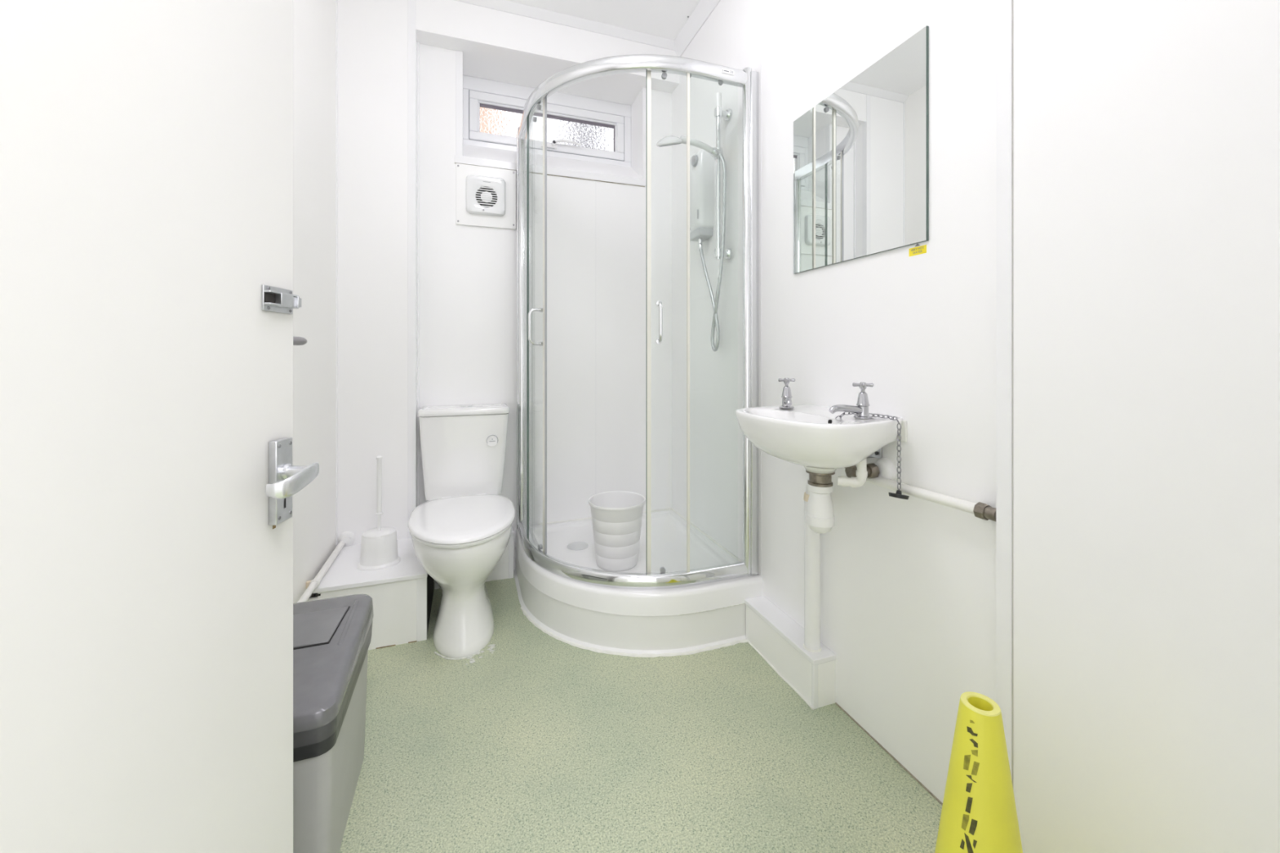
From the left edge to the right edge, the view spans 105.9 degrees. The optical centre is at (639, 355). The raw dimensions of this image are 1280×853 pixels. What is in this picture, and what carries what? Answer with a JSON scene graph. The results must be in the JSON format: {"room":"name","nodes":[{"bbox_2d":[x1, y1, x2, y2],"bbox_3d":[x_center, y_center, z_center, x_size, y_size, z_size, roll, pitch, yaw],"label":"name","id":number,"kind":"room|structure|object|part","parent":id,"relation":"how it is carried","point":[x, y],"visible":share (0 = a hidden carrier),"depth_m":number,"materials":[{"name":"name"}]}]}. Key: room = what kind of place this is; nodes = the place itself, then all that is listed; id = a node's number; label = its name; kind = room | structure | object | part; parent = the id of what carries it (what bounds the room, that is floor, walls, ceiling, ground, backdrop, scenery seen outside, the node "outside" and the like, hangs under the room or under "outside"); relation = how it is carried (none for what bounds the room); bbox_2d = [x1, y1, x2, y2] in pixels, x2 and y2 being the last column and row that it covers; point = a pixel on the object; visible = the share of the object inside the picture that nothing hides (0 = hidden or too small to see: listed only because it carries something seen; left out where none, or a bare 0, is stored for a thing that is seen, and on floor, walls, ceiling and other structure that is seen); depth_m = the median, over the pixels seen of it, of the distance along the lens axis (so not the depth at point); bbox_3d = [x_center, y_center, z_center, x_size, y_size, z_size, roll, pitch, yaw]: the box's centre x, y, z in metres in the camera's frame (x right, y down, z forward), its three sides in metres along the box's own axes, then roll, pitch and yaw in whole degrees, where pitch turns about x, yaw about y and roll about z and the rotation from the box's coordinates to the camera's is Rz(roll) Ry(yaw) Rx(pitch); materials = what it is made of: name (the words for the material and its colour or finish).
{"room":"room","nodes":[
{"label":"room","id":0,"kind":"room"},
{"bbox_2d":[293,0,335,603],"bbox_3d":[-0.993,-0.275,1.160,0.100,2.550,2.650,0,0,-19],"label":"wall","id":1,"kind":"structure","parent":0,"point":[313,20],"depth_m":1.64,"materials":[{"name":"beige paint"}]},
{"bbox_2d":[0,0,319,852],"bbox_3d":[-0.483,-0.021,0.366,0.095,2.018,0.808,0,0,-4],"label":"door","id":2,"kind":"structure","parent":1,"relation":"in","point":[149,479],"depth_m":0.49,"materials":[{"name":"beige paint"}]},
{"bbox_3d":[-0.508,0.177,0.683,0.011,0.116,0.035,0,0,-4],"label":"lever handle","id":3,"kind":"part","parent":2,"relation":"part of","materials":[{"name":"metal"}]},
{"bbox_3d":[-0.479,0.170,0.658,0.044,0.034,0.080,0,0,-4],"label":"lever","id":4,"kind":"part","parent":2,"relation":"part of","materials":[{"name":"silver metal"}]},
{"bbox_2d":[297,531,355,603],"bbox_3d":[-0.967,0.736,1.310,0.060,0.060,1.316,0,0,-18],"label":"pipe","id":5,"kind":"object","parent":1,"relation":"attached to","point":[347,538],"visible":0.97,"depth_m":1.70,"materials":[{"name":"white plastic"}]},
{"bbox_2d":[335,0,337,546],"bbox_3d":[-1.206,-0.395,1.920,0.006,2.310,0.006,0,0,-19],"label":"trim","id":6,"kind":"structure","parent":1,"relation":"attached to","point":[336,1],"depth_m":1.92,"materials":[{"name":"white plastic"}]},
{"bbox_2d":[306,538,433,650],"bbox_3d":[-0.977,0.881,1.805,0.361,0.237,0.375,0,0,-19],"label":"pipe boxing","id":7,"kind":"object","parent":1,"relation":"attached to","point":[402,594],"depth_m":1.67,"materials":[{"name":"white plastic"}]},
{"bbox_3d":[-1.076,0.900,1.588,0.030,0.200,0.012,0,0,-19],"label":"panel","id":8,"kind":"part","parent":7,"relation":"part of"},
{"bbox_3d":[-0.920,0.889,1.643,0.300,0.222,0.012,0,0,-19],"label":"panel","id":9,"kind":"part","parent":7,"relation":"part of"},
{"bbox_2d":[357,455,400,571],"bbox_3d":[-0.955,0.566,1.768,0.140,0.394,0.120,0,0,-19],"label":"toilet brush","id":10,"kind":"object","parent":7,"relation":"on","point":[379,545],"visible":1,"depth_m":1.74,"materials":[{"name":"white plastic"}]},
{"bbox_2d":[357,526,400,571],"bbox_3d":[-0.955,0.702,1.768,0.140,0.122,0.120,0,0,-19],"label":"pot","id":11,"kind":"object","parent":10,"relation":"attached to","point":[379,545],"depth_m":1.73,"materials":[{"name":"white plastic"}]},
{"bbox_3d":[-0.955,0.507,1.768,0.024,0.276,0.024,0,0,-19],"label":"handle","id":12,"kind":"part","parent":10,"relation":"part of","materials":[{"name":"white plastic"}]},
{"bbox_2d":[337,0,417,545],"bbox_3d":[-1.138,-0.275,2.151,0.287,2.550,0.385,0,0,-19],"label":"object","id":13,"kind":"structure","parent":1,"relation":"attached to","point":[373,34],"depth_m":1.97,"materials":[{"name":"white paint"}]},
{"bbox_2d":[419,43,671,582],"bbox_3d":[-0.450,-0.181,2.445,1.206,2.362,0.290,0,0,-19],"label":"wall","id":14,"kind":"structure","parent":0,"point":[596,230],"depth_m":2.32,"materials":[{"name":"white paint"}]},
{"bbox_2d":[408,0,419,538],"bbox_3d":[-0.964,-0.378,2.058,0.035,2.285,0.098,0,0,-19],"label":"trim","id":15,"kind":"structure","parent":14,"relation":"attached to","point":[411,3],"depth_m":2.01,"materials":[{"name":"white plastic"}]},
{"bbox_2d":[434,525,514,589],"bbox_3d":[-0.733,0.895,2.147,0.329,0.209,0.084,0,0,-19],"label":"trim","id":16,"kind":"structure","parent":14,"relation":"attached to","point":[504,569],"depth_m":2.16,"materials":[{"name":"white plastic"}]},
{"bbox_3d":[-0.745,0.902,2.147,0.306,0.195,0.074,0,0,-19],"label":"panel","id":17,"kind":"part","parent":16,"relation":"part of","materials":[{"name":"white ceramic"}]},
{"bbox_2d":[456,163,515,229],"bbox_3d":[-0.694,-0.720,2.187,0.260,0.272,0.034,0,0,-19],"label":"fan","id":18,"kind":"object","parent":14,"relation":"attached to","point":[486,197],"visible":1,"depth_m":2.18,"materials":[{"name":"white plastic"}]},
{"bbox_2d":[475,186,497,207],"bbox_3d":[-0.690,-0.712,2.173,0.094,0.087,0.005,0,0,-19],"label":"grille","id":19,"kind":"object","parent":18,"relation":"attached to","point":[486,197],"depth_m":2.18,"materials":[{"name":"white plastic"}]},
{"bbox_2d":[416,0,679,105],"bbox_3d":[-0.434,-1.456,2.400,1.206,0.188,0.385,0,0,-19],"label":"beam","id":20,"kind":"structure","parent":14,"relation":"attached to","point":[495,45],"depth_m":2.22,"materials":[{"name":"white paint"}]},
{"bbox_2d":[454,75,644,186],"bbox_3d":[-0.443,-1.109,2.423,0.904,0.505,0.256,0,0,-19],"label":"window","id":21,"kind":"structure","parent":14,"relation":"in","point":[589,139],"depth_m":2.45,"materials":[{"name":"white plastic"}]},
{"bbox_3d":[-0.466,-1.174,2.506,0.790,0.238,0.053,0,0,-19],"label":"sash","id":22,"kind":"part","parent":21,"relation":"part of","materials":[{"name":"white plastic"}]},
{"bbox_3d":[-0.467,-1.167,2.508,0.710,0.169,0.004,0,0,-19],"label":"glass pane","id":23,"kind":"part","parent":21,"relation":"part of","materials":[{"name":"white"}]},
{"bbox_3d":[-0.423,-0.945,2.401,0.862,0.166,0.190,0,0,-19],"label":"sloping sill","id":24,"kind":"part","parent":21,"relation":"part of","materials":[{"name":"white paint"}]},
{"bbox_3d":[-0.404,-1.083,2.481,0.201,0.043,0.039,0,0,-19],"label":"handle","id":25,"kind":"part","parent":21,"relation":"part of","materials":[{"name":"white plastic"}]},
{"bbox_2d":[455,50,645,186],"bbox_3d":[-0.399,-1.112,2.323,0.909,0.500,0.033,0,0,-19],"label":"trim","id":26,"kind":"structure","parent":14,"relation":"attached to","point":[459,55],"depth_m":2.16,"materials":[{"name":"white plastic"}]},
{"bbox_2d":[506,0,700,39],"bbox_3d":[0.011,-1.590,0.720,2.200,0.080,4.150,0,0,-19],"label":"ceiling","id":27,"kind":"structure","parent":0,"point":[666,19],"depth_m":2.18,"materials":[{"name":"white paint"}]},
{"bbox_2d":[338,574,942,852],"bbox_3d":[0.011,1.030,0.720,2.200,0.060,4.150,0,0,-19],"label":"floor","id":28,"kind":"structure","parent":0,"point":[541,743],"depth_m":1.20,"materials":[{"name":"green plastic"}]},
{"bbox_2d":[293,594,373,852],"bbox_3d":[-0.747,0.805,1.022,0.267,0.390,0.408,0,0,-19],"label":"bin","id":29,"kind":"object","parent":28,"relation":"on","point":[332,637],"visible":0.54,"depth_m":0.96,"materials":[{"name":"grey plastic"}]},
{"bbox_3d":[-0.747,0.640,1.022,0.267,0.057,0.408,0,0,-19],"label":"lid","id":30,"kind":"part","parent":29,"relation":"part of","materials":[{"name":"grey plastic"}]},
{"bbox_2d":[408,403,515,660],"bbox_3d":[-0.667,0.607,1.830,0.364,0.788,0.718,0,0,-19],"label":"toilet","id":31,"kind":"object","parent":28,"relation":"on","point":[460,535],"visible":1,"depth_m":1.72,"materials":[{"name":"white ceramic"}]},
{"bbox_3d":[-0.633,0.592,1.732,0.358,0.014,0.502,0,0,-19],"label":"seat","id":32,"kind":"part","parent":31,"relation":"part of","materials":[{"name":"white plastic"}]},
{"bbox_3d":[-0.631,0.574,1.726,0.362,0.020,0.497,0,0,-19],"label":"lid","id":33,"kind":"part","parent":31,"relation":"part of","materials":[{"name":"white plastic"}]},
{"bbox_3d":[-0.752,0.234,2.076,0.359,0.028,0.198,0,0,-19],"label":"cistern lid","id":34,"kind":"part","parent":31,"relation":"part of","materials":[{"name":"white ceramic"}]},
{"bbox_2d":[486,435,497,443],"bbox_3d":[-0.620,0.358,2.029,0.048,0.048,0.007,0,0,-19],"label":"print","id":35,"kind":"object","parent":31,"relation":"attached to","point":[490,438],"depth_m":2.03,"materials":[{"name":"grey plastic"}]},
{"bbox_2d":[466,644,494,664],"bbox_3d":[-0.532,0.999,1.614,0.119,0.002,0.060,0,0,-39],"label":"residue","id":36,"kind":"object","parent":28,"relation":"on","point":[491,646],"visible":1,"depth_m":1.62,"materials":[{"name":"white"}]},
{"bbox_2d":[513,508,764,657],"bbox_3d":[-0.070,0.900,1.976,0.805,0.211,0.852,0,0,-19],"label":"shower tray","id":37,"kind":"object","parent":28,"relation":"on","point":[709,616],"visible":0.84,"depth_m":1.69,"materials":[{"name":"white plastic"}]},
{"bbox_2d":[588,491,645,571],"bbox_3d":[-0.091,0.697,1.917,0.228,0.252,0.228,0,0,-19],"label":"basket","id":38,"kind":"object","parent":37,"relation":"on","point":[616,516],"visible":1,"depth_m":1.84,"materials":[{"name":"white plastic"}]},
{"bbox_3d":[-0.072,0.936,1.979,0.802,0.127,0.838,0,0,-19],"label":"riser panel","id":39,"kind":"part","parent":37,"relation":"part of","materials":[{"name":"white plastic"}]},
{"bbox_2d":[516,53,759,589],"bbox_3d":[-0.139,-0.122,1.862,1.120,1.842,0.361,0,0,26],"label":"shower enclosure","id":40,"kind":"object","parent":37,"relation":"on","point":[746,78],"visible":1,"depth_m":1.75,"materials":[{"name":"silver metal"}]},
{"bbox_3d":[-0.543,-0.122,2.216,0.035,1.842,0.035,0,0,-19],"label":"wall post","id":41,"kind":"part","parent":40,"relation":"part of","materials":[{"name":"silver metal"}]},
{"bbox_3d":[-0.502,-0.113,2.104,0.005,1.746,0.222,0,0,-19],"label":"glass pane","id":42,"kind":"part","parent":40,"relation":"part of","materials":[{"name":"clear glass"}]},
{"bbox_3d":[-0.400,-0.110,1.863,0.067,0.151,0.019,0,0,-37],"label":"door handle","id":43,"kind":"part","parent":40,"relation":"part of","materials":[{"name":"silver metal"}]},
{"bbox_3d":[-0.148,-1.008,1.851,1.057,0.055,0.333,0,0,26],"label":"rail","id":44,"kind":"part","parent":40,"relation":"part of","materials":[{"name":"silver metal"}]},
{"bbox_3d":[-0.147,0.776,1.852,1.058,0.045,0.336,0,0,26],"label":"rail","id":45,"kind":"part","parent":40,"relation":"part of","materials":[{"name":"silver metal"}]},
{"bbox_3d":[0.067,-0.114,1.657,0.019,0.151,0.067,0,0,-5],"label":"door handle","id":46,"kind":"part","parent":40,"relation":"part of","materials":[{"name":"silver metal"}]},
{"bbox_3d":[0.392,-0.122,1.761,0.033,1.842,0.033,0,0,-19],"label":"wall post","id":47,"kind":"part","parent":40,"relation":"part of","materials":[{"name":"silver metal"}]},
{"bbox_2d":[934,691,1022,852],"bbox_3d":[0.512,0.762,0.727,0.260,0.476,0.260,0,0,-19],"label":"cone","id":48,"kind":"object","parent":28,"relation":"on","point":[979,815],"visible":1,"depth_m":0.70,"materials":[{"name":"yellow plastic"}]},
{"bbox_2d":[671,0,995,803],"bbox_3d":[0.509,-0.275,1.691,0.100,2.550,2.650,0,0,-19],"label":"wall","id":49,"kind":"structure","parent":0,"point":[908,587],"depth_m":1.27,"materials":[{"name":"white paint"}]},
{"bbox_2d":[455,0,675,50],"bbox_3d":[-0.500,-1.535,2.155,1.493,0.030,0.033,0,0,-19],"label":"trim","id":50,"kind":"structure","parent":49,"relation":"attached to","point":[505,6],"depth_m":2.22,"materials":[{"name":"white paint"}]},
{"bbox_2d":[674,0,719,56],"bbox_3d":[0.432,-1.520,1.677,0.053,0.064,1.555,0,0,-19],"label":"trim","id":51,"kind":"structure","parent":49,"relation":"attached to","point":[704,8],"depth_m":2.21,"materials":[{"name":"white paint"}]},
{"bbox_2d":[689,149,714,244],"bbox_3d":[0.262,-0.685,2.118,0.081,0.399,0.116,0,0,-19],"label":"shower","id":52,"kind":"object","parent":49,"relation":"attached to","point":[701,163],"visible":0.94,"depth_m":2.07,"materials":[{"name":"white plastic"}]},
{"bbox_2d":[697,237,702,244],"bbox_3d":[0.264,-0.499,2.119,0.018,0.027,0.018,0,0,-19],"label":"outlet","id":53,"kind":"object","parent":52,"relation":"attached to","point":[700,239],"depth_m":2.11,"materials":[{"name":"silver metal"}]},
{"bbox_2d":[697,152,726,351],"bbox_3d":[0.290,-0.412,2.014,0.038,0.794,0.235,0,0,-18],"label":"shower hose","id":54,"kind":"object","parent":52,"relation":"attached to","point":[714,302],"visible":1,"depth_m":1.94,"materials":[{"name":"silver metal"}]},
{"bbox_2d":[714,92,732,259],"bbox_3d":[0.330,-0.717,1.943,0.070,0.663,0.046,0,0,-19],"label":"shower rail","id":55,"kind":"object","parent":49,"relation":"attached to","point":[719,113],"visible":0.89,"depth_m":1.93,"materials":[{"name":"silver metal"}]},
{"bbox_2d":[656,135,720,158],"bbox_3d":[0.189,-0.823,1.909,0.256,0.072,0.100,0,0,-19],"label":"shower","id":56,"kind":"object","parent":55,"relation":"attached to","point":[668,140],"visible":0.98,"depth_m":1.88,"materials":[{"name":"white plastic"}]},
{"bbox_3d":[0.117,-0.821,1.885,0.084,0.035,0.082,0,0,-19],"label":"spray plate","id":57,"kind":"part","parent":56,"relation":"part of","materials":[{"name":"grey plastic"}]},
{"bbox_3d":[0.231,-0.827,1.903,0.154,0.062,0.030,0,0,-12],"label":"handle","id":58,"kind":"part","parent":56,"relation":"part of","materials":[{"name":"white plastic"}]},
{"bbox_3d":[0.314,-0.710,1.938,0.019,0.650,0.019,0,0,-19],"label":"rail","id":59,"kind":"part","parent":55,"relation":"part of","materials":[{"name":"silver metal"}]},
{"bbox_2d":[760,0,761,575],"bbox_3d":[0.437,-0.347,1.742,0.001,2.285,0.003,0,0,-19],"label":"trim","id":60,"kind":"structure","parent":49,"relation":"attached to","point":[761,0],"depth_m":1.74,"materials":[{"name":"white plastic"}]},
{"bbox_2d":[744,595,835,710],"bbox_3d":[0.465,0.931,1.542,0.082,0.142,0.362,0,0,-19],"label":"trim","id":61,"kind":"structure","parent":49,"relation":"attached to","point":[771,633],"depth_m":1.48,"materials":[{"name":"white plastic"}]},
{"bbox_3d":[0.433,0.938,1.535,0.006,0.125,0.351,0,0,-19],"label":"panel","id":62,"kind":"part","parent":61,"relation":"part of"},
{"bbox_2d":[803,500,822,653],"bbox_3d":[0.507,0.644,1.420,0.052,0.432,0.052,0,0,-19],"label":"pipe","id":63,"kind":"object","parent":61,"relation":"on","point":[811,539],"visible":0.87,"depth_m":1.40,"materials":[{"name":"white plastic"}]},
{"bbox_3d":[0.525,0.938,1.379,0.076,0.125,0.007,0,0,-19],"label":"panel","id":64,"kind":"part","parent":61,"relation":"part of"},
{"bbox_2d":[803,470,835,533],"bbox_3d":[0.492,0.380,1.332,0.072,0.160,0.226,0,0,17],"label":"trap","id":65,"kind":"object","parent":49,"relation":"attached to","point":[819,486],"visible":0.98,"depth_m":1.23,"materials":[{"name":"white plastic"}]},
{"bbox_2d":[806,491,834,533],"bbox_3d":[0.470,0.407,1.258,0.069,0.105,0.069,0,0,-19],"label":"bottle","id":66,"kind":"object","parent":65,"relation":"on","point":[820,514],"depth_m":1.23,"materials":[{"name":"white plastic"}]},
{"bbox_2d":[735,377,906,473],"bbox_3d":[0.443,0.182,1.254,0.314,0.235,0.394,0,0,-19],"label":"basin","id":67,"kind":"object","parent":49,"relation":"attached to","point":[811,437],"visible":0.99,"depth_m":1.14,"materials":[{"name":"white ceramic"}]},
{"bbox_2d":[777,377,795,408],"bbox_3d":[0.421,0.108,1.370,0.068,0.086,0.092,0,0,-19],"label":"tap","id":68,"kind":"object","parent":67,"relation":"on","point":[786,396],"depth_m":1.39,"materials":[{"name":"silver metal"}]},
{"bbox_2d":[828,382,873,418],"bbox_3d":[0.507,0.108,1.159,0.113,0.086,0.042,0,0,-19],"label":"tap","id":69,"kind":"object","parent":67,"relation":"on","point":[861,408],"depth_m":1.16,"materials":[{"name":"silver metal"}]},
{"bbox_2d":[835,411,909,499],"bbox_3d":[0.558,0.235,1.158,0.158,0.196,0.060,0,0,38],"label":"chain","id":70,"kind":"object","parent":67,"relation":"attached to","point":[898,495],"visible":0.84,"depth_m":1.11,"materials":[{"name":"silver metal"}]},
{"bbox_2d":[793,25,928,274],"bbox_3d":[0.578,-0.509,1.333,0.007,0.492,0.482,0,0,-19],"label":"mirror","id":71,"kind":"object","parent":49,"relation":"attached to","point":[861,153],"visible":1,"depth_m":1.27,"materials":[{"name":"silver glass"}]},
{"bbox_2d":[835,702,942,805],"bbox_3d":[0.638,0.999,1.169,0.003,0.003,0.460,0,0,-19],"label":"trim","id":72,"kind":"structure","parent":49,"relation":"attached to","point":[841,708],"depth_m":1.20,"materials":[{"name":"grey plastic"}]},
{"bbox_2d":[837,457,995,521],"bbox_3d":[0.594,0.264,1.091,0.138,0.128,0.358,0,0,-19],"label":"supply pipe","id":73,"kind":"object","parent":49,"relation":"attached to","point":[882,473],"visible":0.88,"depth_m":1.16,"materials":[{"name":"white plastic"}]},
{"bbox_2d":[909,243,926,256],"bbox_3d":[0.652,-0.249,1.134,0.001,0.026,0.046,0,0,-19],"label":"warning label","id":74,"kind":"object","parent":49,"relation":"attached to","point":[922,249],"visible":1,"depth_m":1.13,"materials":[{"name":"yellow"}]},
{"bbox_2d":[995,0,1279,852],"bbox_3d":[0.791,-0.275,0.673,0.046,2.550,0.542,0,0,-19],"label":"wall","id":75,"kind":"structure","parent":49,"relation":"attached to","point":[1138,141],"depth_m":0.73,"materials":[{"name":"white paint"}]}
]}

